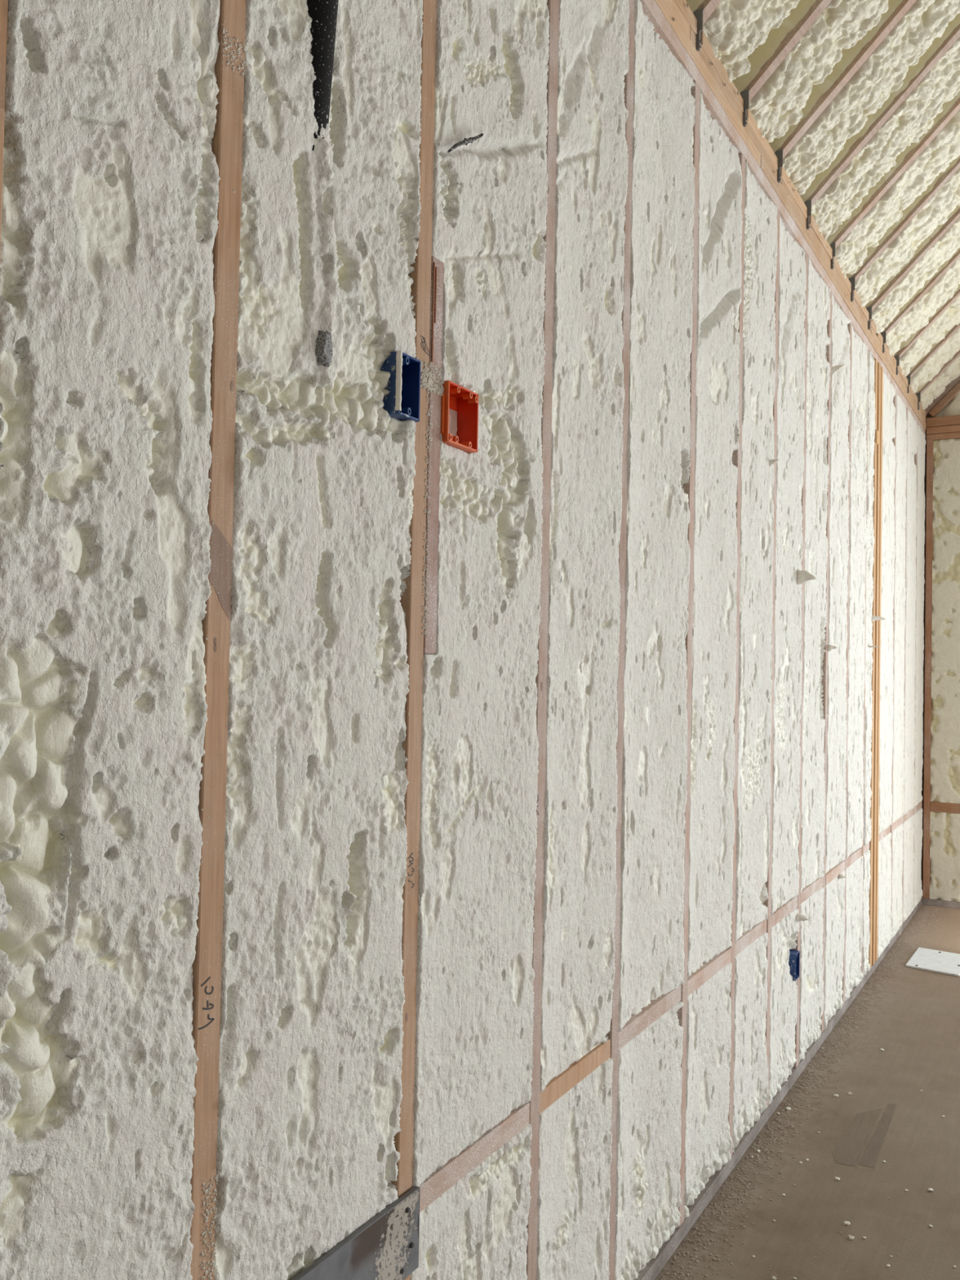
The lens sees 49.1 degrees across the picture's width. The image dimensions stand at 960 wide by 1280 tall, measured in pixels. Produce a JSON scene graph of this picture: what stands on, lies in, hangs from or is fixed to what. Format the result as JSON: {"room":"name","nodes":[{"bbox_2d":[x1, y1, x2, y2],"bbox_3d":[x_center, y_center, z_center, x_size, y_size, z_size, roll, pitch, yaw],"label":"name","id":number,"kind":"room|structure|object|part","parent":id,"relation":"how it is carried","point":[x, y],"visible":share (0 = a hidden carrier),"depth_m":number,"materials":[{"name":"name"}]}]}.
{"room":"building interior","nodes":[
{"label":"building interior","id":0,"kind":"room"},
{"bbox_2d":[0,0,926,1279],"bbox_3d":[0.077,-0.086,1.937,0.225,3.060,10.630,0,-2,30],"label":"wall","id":1,"kind":"structure","parent":0,"point":[388,808],"depth_m":1.56,"materials":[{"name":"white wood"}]},
{"bbox_3d":[-0.381,-0.041,1.060,0.053,2.838,0.276,0,-2,30],"label":"foam panel","id":2,"kind":"part","parent":1,"relation":"part of","materials":[{"name":"white plastic"}]},
{"bbox_3d":[-0.243,-0.030,1.391,0.145,2.838,0.376,0,-2,30],"label":"foam panel","id":3,"kind":"part","parent":1,"relation":"part of","materials":[{"name":"white plastic"}]},
{"bbox_2d":[306,0,338,367],"bbox_3d":[-0.210,-0.808,1.341,0.160,1.260,0.065,0,-2,42],"label":"vent pipe","id":4,"kind":"object","parent":1,"relation":"attached to","point":[323,13],"visible":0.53,"depth_m":1.33,"materials":[{"name":"black plastic"}]},
{"bbox_2d":[291,1186,420,1279],"bbox_3d":[-0.188,0.847,1.359,0.012,0.114,0.392,0,-2,30],"label":"steel plate","id":5,"kind":"object","parent":1,"relation":"attached to","point":[386,1247],"visible":1,"depth_m":1.45,"materials":[{"name":"grey metal"}]},
{"bbox_2d":[380,350,421,422],"bbox_3d":[-0.133,-0.362,1.520,0.083,0.089,0.061,0,-2,30],"label":"electrical box","id":6,"kind":"object","parent":1,"relation":"attached to","point":[402,402],"visible":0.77,"depth_m":1.50,"materials":[{"name":"blue plastic"}]},
{"bbox_2d":[440,380,478,453],"bbox_3d":[-0.045,-0.339,1.639,0.042,0.109,0.096,0,-2,30],"label":"electrical box","id":7,"kind":"object","parent":1,"relation":"attached to","point":[459,404],"visible":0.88,"depth_m":1.67,"materials":[{"name":"orange plastic"}]},
{"bbox_2d":[447,133,483,152],"bbox_3d":[-0.022,-0.773,1.633,0.013,0.075,0.099,0,-2,30],"label":"scrap","id":8,"kind":"object","parent":1,"relation":"attached to","point":[465,141],"visible":1,"depth_m":1.63,"materials":[{"name":"black plastic"}]},
{"bbox_3d":[-0.023,1.124,1.696,0.045,0.556,0.386,0,-2,30],"label":"foam panel","id":9,"kind":"part","parent":1,"relation":"part of","materials":[{"name":"white plastic"}]},
{"bbox_3d":[-0.036,-0.310,1.757,0.137,2.251,0.386,0,-2,30],"label":"foam panel","id":10,"kind":"part","parent":1,"relation":"part of","materials":[{"name":"white plastic"}]},
{"bbox_3d":[0.174,1.137,2.037,0.050,0.556,0.342,0,-2,30],"label":"foam panel","id":11,"kind":"part","parent":1,"relation":"part of","materials":[{"name":"white plastic"}]},
{"bbox_3d":[0.201,-0.297,2.075,0.042,2.251,0.342,0,-2,30],"label":"foam panel","id":12,"kind":"part","parent":1,"relation":"part of","materials":[{"name":"white plastic"}]},
{"bbox_3d":[0.373,1.150,2.393,0.053,0.556,0.413,0,-2,30],"label":"foam panel","id":13,"kind":"part","parent":1,"relation":"part of","materials":[{"name":"white plastic"}]},
{"bbox_3d":[0.398,-0.284,2.431,0.054,2.251,0.413,0,-2,30],"label":"foam panel","id":14,"kind":"part","parent":1,"relation":"part of","materials":[{"name":"white plastic"}]},
{"bbox_3d":[-1.049,-1.590,-0.003,0.142,0.038,6.048,0,-2,30],"label":"plate","id":15,"kind":"part","parent":1,"relation":"part of","materials":[{"name":"brown wood"}]},
{"bbox_3d":[-0.887,-1.543,0.277,0.144,0.038,6.698,0,-2,30],"label":"plate","id":16,"kind":"part","parent":1,"relation":"part of","materials":[{"name":"brown wood"}]},
{"bbox_3d":[0.591,1.163,2.763,0.046,0.556,0.387,0,-2,30],"label":"foam panel","id":17,"kind":"part","parent":1,"relation":"part of","materials":[{"name":"white plastic"}]},
{"bbox_3d":[0.608,-0.271,2.806,0.064,2.251,0.387,0,-2,30],"label":"foam panel","id":18,"kind":"part","parent":1,"relation":"part of","materials":[{"name":"white plastic"}]},
{"bbox_3d":[0.790,-1.398,3.203,0.142,0.038,2.448,0,-2,30],"label":"plate","id":19,"kind":"part","parent":1,"relation":"part of","materials":[{"name":"brown wood"}]},
{"bbox_3d":[0.793,1.176,3.111,0.045,0.556,0.359,0,-2,30],"label":"foam panel","id":20,"kind":"part","parent":1,"relation":"part of","materials":[{"name":"white plastic"}]},
{"bbox_3d":[0.818,-0.258,3.149,0.042,2.251,0.359,0,-2,30],"label":"foam panel","id":21,"kind":"part","parent":1,"relation":"part of","materials":[{"name":"white plastic"}]},
{"bbox_3d":[0.009,1.422,1.863,0.143,0.038,10.530,0,-2,30],"label":"plate","id":22,"kind":"part","parent":1,"relation":"part of","materials":[{"name":"grey wood"}]},
{"bbox_3d":[1.090,-1.454,3.725,0.142,0.038,2.548,0,-2,30],"label":"plate","id":23,"kind":"part","parent":1,"relation":"part of","materials":[{"name":"brown wood"}]},
{"bbox_3d":[0.946,1.188,3.479,0.138,0.556,0.372,0,-2,30],"label":"foam panel","id":24,"kind":"part","parent":1,"relation":"part of","materials":[{"name":"white plastic"}]},
{"bbox_3d":[1.013,-0.245,3.493,0.046,2.251,0.372,0,-2,30],"label":"foam panel","id":25,"kind":"part","parent":1,"relation":"part of","materials":[{"name":"white plastic"}]},
{"bbox_2d":[788,949,799,981],"bbox_3d":[1.049,1.111,3.598,0.078,0.090,0.055,0,-2,30],"label":"electrical box","id":26,"kind":"object","parent":1,"relation":"attached to","point":[794,955],"visible":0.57,"depth_m":3.56,"materials":[{"name":"blue plastic"}]},
{"bbox_3d":[1.188,1.202,3.809,0.049,0.556,0.381,0,-2,30],"label":"foam panel","id":27,"kind":"part","parent":1,"relation":"part of","materials":[{"name":"white plastic"}]},
{"bbox_3d":[1.214,-0.232,3.847,0.046,2.251,0.381,0,-2,30],"label":"foam panel","id":28,"kind":"part","parent":1,"relation":"part of","materials":[{"name":"white plastic"}]},
{"bbox_3d":[1.401,-1.397,4.265,0.144,0.038,2.498,0,-2,30],"label":"plate","id":29,"kind":"part","parent":1,"relation":"part of","materials":[{"name":"brown wood"}]},
{"bbox_3d":[1.392,1.214,4.160,0.045,0.556,0.371,0,-2,30],"label":"foam panel","id":30,"kind":"part","parent":1,"relation":"part of","materials":[{"name":"white plastic"}]},
{"bbox_3d":[1.417,-0.219,4.198,0.044,2.251,0.371,0,-2,30],"label":"foam panel","id":31,"kind":"part","parent":1,"relation":"part of","materials":[{"name":"white plastic"}]},
{"bbox_3d":[1.594,1.227,4.507,0.048,0.556,0.373,0,-2,30],"label":"foam panel","id":32,"kind":"part","parent":1,"relation":"part of","materials":[{"name":"white plastic"}]},
{"bbox_3d":[1.617,-0.206,4.546,0.044,2.251,0.373,0,-2,30],"label":"foam panel","id":33,"kind":"part","parent":1,"relation":"part of","materials":[{"name":"white plastic"}]},
{"bbox_3d":[1.743,1.237,4.767,0.046,0.556,0.168,0,-2,30],"label":"foam panel","id":34,"kind":"part","parent":1,"relation":"part of","materials":[{"name":"white plastic"}]},
{"bbox_3d":[1.769,-0.197,4.805,0.044,2.251,0.168,0,-2,30],"label":"foam panel","id":35,"kind":"part","parent":1,"relation":"part of","materials":[{"name":"white plastic"}]},
{"bbox_3d":[2.040,-1.318,5.383,0.140,0.038,2.578,0,-2,30],"label":"plate","id":36,"kind":"part","parent":1,"relation":"part of","materials":[{"name":"brown wood"}]},
{"bbox_3d":[1.990,1.253,5.199,0.050,0.556,0.411,0,-2,30],"label":"foam panel","id":37,"kind":"part","parent":1,"relation":"part of","materials":[{"name":"white plastic"}]},
{"bbox_3d":[2.015,-0.181,5.237,0.047,2.251,0.411,0,-2,30],"label":"foam panel","id":38,"kind":"part","parent":1,"relation":"part of","materials":[{"name":"white plastic"}]},
{"bbox_3d":[2.201,1.266,5.564,0.047,0.556,0.373,0,-2,30],"label":"foam panel","id":39,"kind":"part","parent":1,"relation":"part of","materials":[{"name":"white plastic"}]},
{"bbox_3d":[2.205,-1.382,5.666,0.143,0.038,1.928,0,-2,30],"label":"plate","id":40,"kind":"part","parent":1,"relation":"part of","materials":[{"name":"brown wood"}]},
{"bbox_3d":[2.225,-0.168,5.602,0.045,2.251,0.373,0,-2,30],"label":"foam panel","id":41,"kind":"part","parent":1,"relation":"part of","materials":[{"name":"white plastic"}]},
{"bbox_3d":[2.407,1.279,5.919,0.045,0.556,0.388,0,-2,30],"label":"foam panel","id":42,"kind":"part","parent":1,"relation":"part of","materials":[{"name":"white plastic"}]},
{"bbox_3d":[2.354,-1.336,5.925,0.145,0.038,1.328,0,-2,30],"label":"plate","id":43,"kind":"part","parent":1,"relation":"part of","materials":[{"name":"brown wood"}]},
{"bbox_3d":[2.429,-0.155,5.958,0.046,2.251,0.388,0,-2,30],"label":"foam panel","id":44,"kind":"part","parent":1,"relation":"part of","materials":[{"name":"white plastic"}]},
{"bbox_3d":[2.600,1.292,6.261,0.050,0.556,0.339,0,-2,30],"label":"foam panel","id":45,"kind":"part","parent":1,"relation":"part of","materials":[{"name":"white plastic"}]},
{"bbox_3d":[2.625,-0.142,6.300,0.048,2.251,0.339,0,-2,30],"label":"foam panel","id":46,"kind":"part","parent":1,"relation":"part of","materials":[{"name":"white plastic"}]},
{"bbox_2d":[654,904,959,1279],"bbox_3d":[2.217,1.483,0.652,5.300,0.061,10.630,0,-2,30],"label":"floor","id":47,"kind":"structure","parent":0,"point":[864,1259],"depth_m":3.01,"materials":[{"name":"brown concrete"}]},
{"bbox_2d":[660,905,959,1279],"bbox_3d":[1.903,1.526,3.812,1.205,0.004,5.203,0,-2,30],"label":"debris","id":48,"kind":"object","parent":47,"relation":"on","point":[682,1275],"visible":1,"depth_m":3.36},
{"bbox_2d":[844,1221,850,1225],"bbox_3d":[0.930,1.477,2.660,0.016,0.006,0.011,0,-2,33],"label":"chunk","id":49,"kind":"object","parent":47,"relation":"on","point":[847,1223],"visible":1,"depth_m":2.66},
{"bbox_2d":[905,946,959,976],"bbox_3d":[2.236,1.561,5.101,0.266,0.010,0.424,0,-2,30],"label":"board","id":50,"kind":"object","parent":47,"relation":"on","point":[926,959],"visible":1,"depth_m":5.08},
{"bbox_2d":[685,0,959,409],"bbox_3d":[2.228,-2.813,0.861,5.524,2.797,10.730,0,-2,30],"label":"ceiling","id":51,"kind":"structure","parent":0,"point":[860,98],"depth_m":3.59,"materials":[{"name":"plastic"}]},
{"bbox_3d":[1.528,-2.821,1.875,2.588,2.582,0.405,0,-2,30],"label":"foam panel","id":52,"kind":"part","parent":51,"relation":"part of","materials":[{"name":"beige plastic"}]},
{"bbox_3d":[1.744,-2.807,2.247,2.593,2.584,0.379,0,-2,30],"label":"foam panel","id":53,"kind":"part","parent":51,"relation":"part of","materials":[{"name":"beige plastic"}]},
{"bbox_3d":[1.941,-2.794,2.598,2.586,2.582,0.351,0,-2,30],"label":"foam panel","id":54,"kind":"part","parent":51,"relation":"part of","materials":[{"name":"beige plastic"}]},
{"bbox_3d":[2.134,-2.782,2.943,2.579,2.582,0.364,0,-2,30],"label":"foam panel","id":55,"kind":"part","parent":51,"relation":"part of","materials":[{"name":"beige plastic"}]},
{"bbox_3d":[2.342,-2.766,3.293,2.588,2.589,0.373,0,-2,30],"label":"foam panel","id":56,"kind":"part","parent":51,"relation":"part of","materials":[{"name":"beige plastic"}]},
{"bbox_3d":[2.544,-2.753,3.644,2.590,2.587,0.363,0,-2,30],"label":"foam panel","id":57,"kind":"part","parent":51,"relation":"part of","materials":[{"name":"beige plastic"}]},
{"bbox_3d":[2.743,-2.740,3.993,2.587,2.590,0.365,0,-2,30],"label":"foam panel","id":58,"kind":"part","parent":51,"relation":"part of","materials":[{"name":"beige plastic"}]},
{"bbox_3d":[2.940,-2.728,4.338,2.585,2.588,0.355,0,-2,30],"label":"foam panel","id":59,"kind":"part","parent":51,"relation":"part of","materials":[{"name":"beige plastic"}]},
{"bbox_3d":[3.141,-2.714,4.694,2.581,2.591,0.386,0,-2,30],"label":"foam panel","id":60,"kind":"part","parent":51,"relation":"part of","materials":[{"name":"beige plastic"}]},
{"bbox_3d":[3.350,-2.701,5.050,2.590,2.589,0.365,0,-2,30],"label":"foam panel","id":61,"kind":"part","parent":51,"relation":"part of","materials":[{"name":"beige plastic"}]},
{"bbox_3d":[3.553,-2.690,5.407,2.584,2.585,0.380,0,-2,30],"label":"foam panel","id":62,"kind":"part","parent":51,"relation":"part of","materials":[{"name":"beige plastic"}]},
{"bbox_3d":[3.760,-2.676,5.766,2.585,2.587,0.374,0,-2,30],"label":"foam panel","id":63,"kind":"part","parent":51,"relation":"part of","materials":[{"name":"beige plastic"}]},
{"bbox_2d":[920,375,959,908],"bbox_3d":[4.920,-1.135,5.300,5.260,5.554,0.177,0,-2,30],"label":"wall","id":64,"kind":"structure","parent":0,"point":[940,778],"depth_m":6.38,"materials":[{"name":"brown wood"}]},
{"bbox_3d":[4.829,1.602,5.243,5.140,0.038,0.144,0,-2,30],"label":"plate","id":65,"kind":"part","parent":64,"relation":"part of","materials":[{"name":"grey wood"}]},
{"bbox_3d":[4.947,-1.325,5.278,4.994,0.055,0.152,0,-2,30],"label":"plate","id":66,"kind":"part","parent":64,"relation":"part of","materials":[{"name":"brown wood"}]},
{"bbox_3d":[4.948,-1.274,5.280,4.994,0.042,0.144,0,-2,30],"label":"plate","id":67,"kind":"part","parent":64,"relation":"part of","materials":[{"name":"brown wood"}]},
{"bbox_3d":[4.948,-1.233,5.281,4.994,0.036,0.140,0,-2,30],"label":"plate","id":68,"kind":"part","parent":64,"relation":"part of","materials":[{"name":"brown wood"}]},
{"bbox_3d":[3.886,-2.628,5.875,2.526,2.526,0.042,0,-2,30],"label":"gable plate","id":69,"kind":"part","parent":64,"relation":"part of","materials":[{"name":"brown wood"}]},
{"bbox_3d":[2.896,1.307,6.293,0.368,0.527,0.024,0,-2,30],"label":"foam panel","id":70,"kind":"part","parent":64,"relation":"part of","materials":[{"name":"beige plastic"}]},
{"bbox_3d":[2.925,-0.120,6.332,0.368,2.209,0.029,0,-2,30],"label":"foam panel","id":71,"kind":"part","parent":64,"relation":"part of","materials":[{"name":"beige plastic"}]},
{"bbox_3d":[4.955,-2.587,5.288,4.940,2.470,0.033,0,-2,30],"label":"foam panel","id":72,"kind":"part","parent":64,"relation":"part of","materials":[{"name":"beige plastic"}]}
]}

